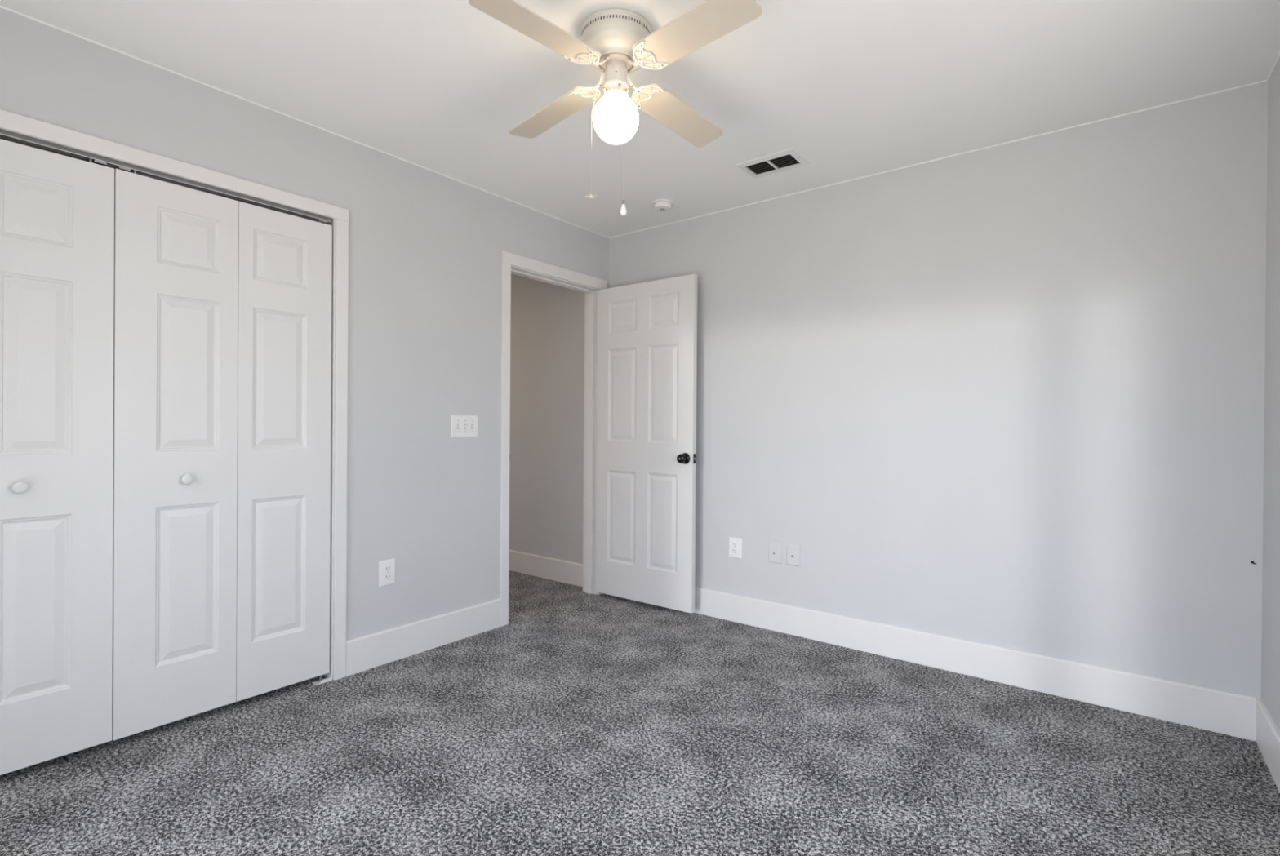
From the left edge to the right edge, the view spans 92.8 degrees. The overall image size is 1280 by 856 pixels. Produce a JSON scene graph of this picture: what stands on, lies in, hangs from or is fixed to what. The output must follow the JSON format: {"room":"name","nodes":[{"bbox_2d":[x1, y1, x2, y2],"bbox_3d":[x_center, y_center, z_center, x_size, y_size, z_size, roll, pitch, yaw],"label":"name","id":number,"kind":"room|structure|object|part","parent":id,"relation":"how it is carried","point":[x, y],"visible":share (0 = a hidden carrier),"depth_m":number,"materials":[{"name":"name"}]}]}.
{"room":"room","nodes":[
{"label":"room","id":0,"kind":"room"},
{"bbox_2d":[0,8,608,640],"bbox_3d":[-1.378,-0.093,2.806,0.120,2.440,3.620,1,0,38],"label":"wall","id":1,"kind":"structure","parent":0,"point":[426,246],"depth_m":2.94,"materials":[{"name":"paint"}]},
{"bbox_2d":[0,128,330,223],"bbox_3d":[-1.844,-0.922,2.126,0.029,0.024,1.497,1,0,38],"label":"closet track","id":2,"kind":"object","parent":1,"relation":"attached to","point":[6,135],"visible":0.98,"depth_m":2.21,"materials":[{"name":"metal"}]},
{"bbox_2d":[0,138,114,775],"bbox_3d":[-2.063,0.083,1.826,0.065,2.012,0.748,1,0,38],"label":"door","id":3,"kind":"structure","parent":2,"relation":"hanging from","point":[57,211],"depth_m":2.00,"materials":[{"name":"paint"}]},
{"bbox_3d":[-1.963,0.188,1.930,0.031,0.039,0.039,1,0,38],"label":"knob","id":4,"kind":"part","parent":3,"relation":"part of","materials":[{"name":"paint"}]},
{"bbox_2d":[111,168,332,740],"bbox_3d":[-1.605,0.084,2.418,0.068,2.012,0.746,1,0,38],"label":"door","id":5,"kind":"structure","parent":2,"relation":"hanging from","point":[222,320],"depth_m":2.37,"materials":[{"name":"paint"}]},
{"bbox_3d":[-1.728,0.095,2.281,0.034,1.991,0.378,1,0,37],"label":"panel","id":6,"kind":"part","parent":5,"relation":"part of","materials":[{"name":"paint"}]},
{"bbox_3d":[-1.692,0.191,2.276,0.031,0.039,0.039,1,0,37],"label":"knob","id":7,"kind":"part","parent":5,"relation":"part of","materials":[{"name":"paint"}]},
{"bbox_3d":[-1.502,0.095,2.579,0.034,1.991,0.365,1,0,38],"label":"panel","id":8,"kind":"part","parent":5,"relation":"part of","materials":[{"name":"paint"}]},
{"bbox_2d":[0,109,349,680],"bbox_3d":[-1.876,0.068,2.154,0.137,2.115,1.631,1,0,38],"label":"door frame","id":9,"kind":"structure","parent":1,"relation":"attached to","point":[10,122],"depth_m":2.72,"materials":[{"name":"paint"}]},
{"bbox_2d":[0,5,608,238],"bbox_3d":[-1.321,-1.310,2.761,0.005,0.006,3.614,1,0,38],"label":"caulk line","id":10,"kind":"structure","parent":1,"relation":"attached to","point":[1,6],"depth_m":2.43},
{"bbox_2d":[378,558,395,587],"bbox_3d":[-1.212,0.696,2.926,0.009,0.123,0.082,1,0,38],"label":"wall outlet","id":11,"kind":"object","parent":1,"relation":"attached to","point":[387,567],"visible":1,"depth_m":2.92,"materials":[{"name":"plastic"}]},
{"bbox_2d":[385,573,391,580],"bbox_3d":[-1.211,0.715,2.925,0.004,0.029,0.028,1,0,38],"label":"socket","id":12,"kind":"object","parent":11,"relation":"attached to","point":[388,576],"depth_m":2.92,"materials":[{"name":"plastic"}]},
{"bbox_2d":[385,565,391,572],"bbox_3d":[-1.211,0.676,2.925,0.004,0.029,0.028,1,0,38],"label":"socket","id":13,"kind":"object","parent":11,"relation":"attached to","point":[388,568],"depth_m":2.92,"materials":[{"name":"plastic"}]},
{"bbox_2d":[346,598,501,676],"bbox_3d":[-1.066,1.049,3.117,0.014,0.157,0.887,1,0,38],"label":"baseboard","id":14,"kind":"structure","parent":1,"relation":"attached to","point":[372,651],"depth_m":3.05,"materials":[{"name":"paint"}]},
{"bbox_2d":[451,415,478,437],"bbox_3d":[-0.935,-0.009,3.270,0.016,0.119,0.170,1,0,38],"label":"light switch","id":15,"kind":"object","parent":1,"relation":"attached to","point":[462,426],"visible":1,"depth_m":3.27,"materials":[{"name":"plastic"}]},
{"bbox_2d":[499,250,607,626],"bbox_3d":[-0.565,0.061,3.860,0.150,2.136,0.897,1,0,38],"label":"door frame","id":16,"kind":"structure","parent":1,"relation":"attached to","point":[508,260],"depth_m":3.90,"materials":[{"name":"paint"}]},
{"bbox_2d":[0,570,1279,855],"bbox_3d":[-0.933,1.172,2.447,5.645,0.080,3.900,1,0,38],"label":"floor","id":17,"kind":"structure","parent":0,"point":[582,724],"depth_m":2.07,"materials":[{"name":"carpet"}]},
{"bbox_2d":[311,673,331,685],"bbox_3d":[-1.409,1.110,2.700,0.042,0.029,0.068,1,0,38],"label":"pivot bracket","id":18,"kind":"object","parent":17,"relation":"on","point":[328,678],"visible":0.93,"depth_m":2.69,"materials":[{"name":"metal"}]},
{"bbox_2d":[0,0,1279,237],"bbox_3d":[-0.914,-1.358,2.437,5.645,0.100,3.900,1,0,38],"label":"ceiling","id":19,"kind":"structure","parent":0,"point":[858,88],"depth_m":2.24,"materials":[{"name":"paint"}]},
{"bbox_2d":[468,0,762,216],"bbox_3d":[-0.079,-0.985,1.994,0.814,0.630,0.813,0,0,-2],"label":"ceiling fan","id":20,"kind":"object","parent":19,"relation":"hanging from","point":[617,43],"visible":1,"depth_m":1.92,"materials":[{"name":"metal"}]},
{"bbox_3d":[-0.289,-1.150,1.761,0.127,0.006,0.412,15,12,40],"label":"blade","id":21,"kind":"part","parent":20,"relation":"part of","materials":[{"name":"beige wood"}]},
{"bbox_3d":[-0.312,-1.141,2.212,0.412,0.006,0.127,-5,7,42],"label":"blade","id":22,"kind":"part","parent":20,"relation":"part of","materials":[{"name":"beige wood"}]},
{"bbox_3d":[-0.159,-0.753,1.984,0.038,0.013,0.038,0,0,-27],"label":"fan shaped pull","id":23,"kind":"part","parent":20,"relation":"part of","materials":[{"name":"ceramic"}]},
{"bbox_3d":[-0.140,-0.961,1.984,0.036,0.401,0.004,0,0,-2],"label":"pull chain","id":24,"kind":"part","parent":20,"relation":"part of","materials":[{"name":"metal"}]},
{"bbox_3d":[-0.079,-1.014,1.999,0.150,0.154,0.150,1,0,38],"label":"lamp shade","id":25,"kind":"part","parent":20,"relation":"part of","materials":[{"name":"white glass"}]},
{"bbox_3d":[-0.057,-0.912,1.940,0.003,0.383,0.039,0,0,-22],"label":"pull chain","id":26,"kind":"part","parent":20,"relation":"part of","materials":[{"name":"metal"}]},
{"bbox_3d":[-0.052,-0.688,1.923,0.021,0.036,0.021,1,0,38],"label":"bulb shaped pull","id":27,"kind":"part","parent":20,"relation":"part of","materials":[{"name":"plastic"}]},
{"bbox_3d":[0.140,-1.137,2.229,0.127,0.006,0.412,-14,-14,42],"label":"blade","id":28,"kind":"part","parent":20,"relation":"part of","materials":[{"name":"laminate"}]},
{"bbox_3d":[0.154,-1.160,1.781,0.412,0.006,0.127,0,-10,43],"label":"blade","id":29,"kind":"part","parent":20,"relation":"part of","materials":[{"name":"laminate"}]},
{"bbox_2d":[653,199,672,211],"bbox_3d":[0.131,-1.284,3.527,0.114,0.042,0.114,1,0,38],"label":"smoke detector","id":30,"kind":"object","parent":19,"relation":"attached to","point":[660,205],"visible":1,"depth_m":3.49,"materials":[{"name":"plastic"}]},
{"bbox_2d":[735,147,810,178],"bbox_3d":[0.652,-1.293,2.993,0.305,0.010,0.205,1,0,38],"label":"ceiling vent","id":31,"kind":"object","parent":19,"relation":"in","point":[790,158],"visible":1,"depth_m":2.98,"materials":[{"name":"metal"}]},
{"bbox_2d":[509,80,1268,698],"bbox_3d":[0.229,-0.085,3.933,5.645,2.440,0.130,1,0,38],"label":"wall","id":32,"kind":"structure","parent":0,"point":[1010,395],"depth_m":2.78,"materials":[{"name":"paint"}]},
{"bbox_2d":[595,274,697,613],"bbox_3d":[0.017,0.091,3.872,0.783,2.024,0.156,1,0,37],"label":"door","id":33,"kind":"structure","parent":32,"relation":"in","point":[647,331],"depth_m":3.83,"materials":[{"name":"paint"}]},
{"bbox_3d":[0.255,0.183,3.639,0.068,0.068,0.063,1,0,37],"label":"knob","id":34,"kind":"part","parent":33,"relation":"part of","materials":[{"name":"black metal"}]},
{"bbox_2d":[728,537,742,559],"bbox_3d":[0.560,0.706,3.588,0.086,0.120,0.009,1,0,38],"label":"wall outlet","id":35,"kind":"object","parent":32,"relation":"attached to","point":[735,544],"visible":1,"depth_m":3.58,"materials":[{"name":"plastic"}]},
{"bbox_2d":[732,548,737,553],"bbox_3d":[0.558,0.725,3.587,0.028,0.029,0.004,1,0,38],"label":"socket","id":36,"kind":"object","parent":35,"relation":"attached to","point":[734,550],"depth_m":3.59,"materials":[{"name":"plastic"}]},
{"bbox_2d":[732,542,737,546],"bbox_3d":[0.559,0.686,3.587,0.028,0.029,0.004,1,0,38],"label":"socket","id":37,"kind":"object","parent":35,"relation":"attached to","point":[734,544],"depth_m":3.59,"materials":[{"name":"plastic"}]},
{"bbox_2d":[768,542,782,564],"bbox_3d":[0.759,0.705,3.432,0.078,0.113,0.013,1,0,38],"label":"jack plate","id":38,"kind":"object","parent":32,"relation":"attached to","point":[775,549],"visible":1,"depth_m":3.43,"materials":[{"name":"plastic"}]},
{"bbox_2d":[786,544,800,567],"bbox_3d":[0.846,0.706,3.365,0.078,0.113,0.013,1,0,38],"label":"jack plate","id":39,"kind":"object","parent":32,"relation":"attached to","point":[793,551],"visible":1,"depth_m":3.36,"materials":[{"name":"plastic"}]},
{"bbox_2d":[608,80,1266,238],"bbox_3d":[1.048,-1.293,3.218,3.187,0.006,0.005,1,0,38],"label":"caulk line","id":40,"kind":"structure","parent":32,"relation":"attached to","point":[1251,84],"depth_m":2.79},
{"bbox_2d":[693,586,1256,741],"bbox_3d":[1.021,1.065,3.228,3.181,0.157,0.014,1,0,38],"label":"baseboard","id":41,"kind":"structure","parent":32,"relation":"attached to","point":[1228,713],"depth_m":2.73,"materials":[{"name":"paint"}]},
{"bbox_2d":[1261,56,1279,732],"bbox_3d":[1.256,-0.065,0.770,0.150,2.440,3.620,1,0,38],"label":"wall","id":42,"kind":"structure","parent":0,"point":[1270,646],"depth_m":2.13,"materials":[{"name":"paint"}]},
{"bbox_2d":[1255,697,1279,792],"bbox_3d":[1.183,1.076,0.825,0.014,0.157,3.620,1,0,38],"label":"baseboard","id":43,"kind":"structure","parent":42,"relation":"attached to","point":[1268,735],"depth_m":2.08,"materials":[{"name":"paint"}]},
{"bbox_2d":[1267,51,1279,79],"bbox_3d":[1.203,-1.282,0.810,0.005,0.006,3.614,1,0,38],"label":"caulk line","id":44,"kind":"structure","parent":42,"relation":"attached to","point":[1278,55],"depth_m":2.15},
{"bbox_3d":[-2.595,-0.106,3.652,1.520,2.440,3.770,1,0,38],"label":"wall","id":45,"kind":"structure","parent":0,"visible":0},
{"bbox_2d":[508,550,582,586],"bbox_3d":[-1.156,1.042,4.910,2.079,0.157,0.014,1,0,38],"label":"baseboard","id":46,"kind":"structure","parent":45,"relation":"attached to","point":[560,571],"depth_m":4.55,"materials":[{"name":"paint"}]}
]}

